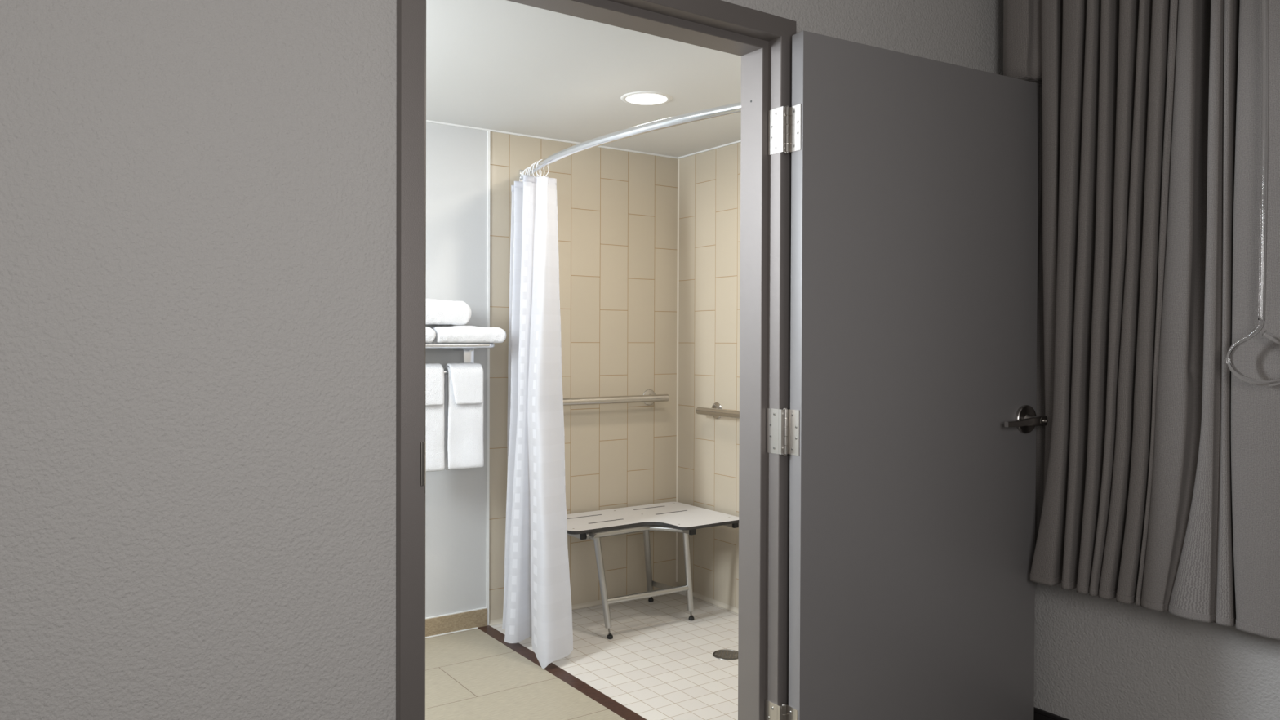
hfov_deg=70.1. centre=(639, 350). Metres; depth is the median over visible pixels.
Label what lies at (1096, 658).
wall
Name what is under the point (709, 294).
wall
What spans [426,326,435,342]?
folded towel
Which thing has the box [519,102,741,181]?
shower rod
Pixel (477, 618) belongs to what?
baseboard
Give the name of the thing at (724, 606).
trim
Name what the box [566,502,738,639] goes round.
shower bench
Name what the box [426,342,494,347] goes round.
shelf
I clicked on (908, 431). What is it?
door
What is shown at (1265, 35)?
wand
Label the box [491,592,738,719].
floor
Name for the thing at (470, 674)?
floor
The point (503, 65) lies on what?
ceiling
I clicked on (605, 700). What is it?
trim
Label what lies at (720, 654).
floor drain
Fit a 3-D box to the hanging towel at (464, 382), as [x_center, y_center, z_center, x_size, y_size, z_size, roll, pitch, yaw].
[-0.719,0.267,3.729,0.157,0.434,0.078,0,1,-35]
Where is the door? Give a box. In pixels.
[764,31,1048,719]
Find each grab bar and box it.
[563,389,669,405]
[695,402,739,418]
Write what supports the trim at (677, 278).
attached to the wall at (709, 294)
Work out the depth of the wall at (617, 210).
4.20 m
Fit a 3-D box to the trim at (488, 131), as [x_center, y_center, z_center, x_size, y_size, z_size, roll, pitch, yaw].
[-0.655,0.117,3.936,0.010,2.142,0.006,0,1,-35]
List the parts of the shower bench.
rail, leg, leg, seat, leg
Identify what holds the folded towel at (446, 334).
on the towel rack
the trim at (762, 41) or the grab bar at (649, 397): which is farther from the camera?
the grab bar at (649, 397)
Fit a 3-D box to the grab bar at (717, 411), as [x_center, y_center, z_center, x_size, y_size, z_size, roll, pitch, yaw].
[0.540,0.283,3.945,0.072,0.077,0.876,0,1,-35]
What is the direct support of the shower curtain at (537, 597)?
hanging from the curtain ring
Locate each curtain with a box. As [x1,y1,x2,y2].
[502,174,573,668]
[1003,0,1279,639]
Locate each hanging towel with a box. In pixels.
[425,363,444,471]
[444,363,484,470]
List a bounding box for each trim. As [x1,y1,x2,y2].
[395,0,795,719]
[426,120,740,159]
[477,625,646,719]
[486,130,489,625]
[488,586,738,626]
[675,159,679,582]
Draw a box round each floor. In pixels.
[425,628,625,719]
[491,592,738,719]
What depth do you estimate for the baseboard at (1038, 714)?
2.80 m
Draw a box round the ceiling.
[426,0,741,157]
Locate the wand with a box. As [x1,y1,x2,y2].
[1226,0,1279,386]
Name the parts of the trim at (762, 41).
strike plate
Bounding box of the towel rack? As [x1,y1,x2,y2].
[426,342,494,373]
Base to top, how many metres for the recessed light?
0.006 m
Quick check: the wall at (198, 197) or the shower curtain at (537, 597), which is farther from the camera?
the shower curtain at (537, 597)
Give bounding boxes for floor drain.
[712,649,737,659]
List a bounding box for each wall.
[0,0,1003,719]
[425,122,677,620]
[676,142,740,608]
[1033,582,1279,719]
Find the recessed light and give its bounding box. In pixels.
[620,91,672,105]
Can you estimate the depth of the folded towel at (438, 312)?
3.60 m
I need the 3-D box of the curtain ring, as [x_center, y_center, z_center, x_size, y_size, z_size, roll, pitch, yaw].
[-0.399,-0.746,3.724,0.055,0.073,0.006,0,1,1]
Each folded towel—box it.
[426,298,471,325]
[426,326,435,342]
[428,325,506,342]
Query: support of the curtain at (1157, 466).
hanging from the track
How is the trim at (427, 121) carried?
attached to the wall at (617, 210)
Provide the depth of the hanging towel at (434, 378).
3.63 m
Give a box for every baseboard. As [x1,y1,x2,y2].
[425,608,487,636]
[1033,706,1069,719]
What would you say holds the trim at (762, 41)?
attached to the wall at (198, 197)
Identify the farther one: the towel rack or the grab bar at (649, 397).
the grab bar at (649, 397)

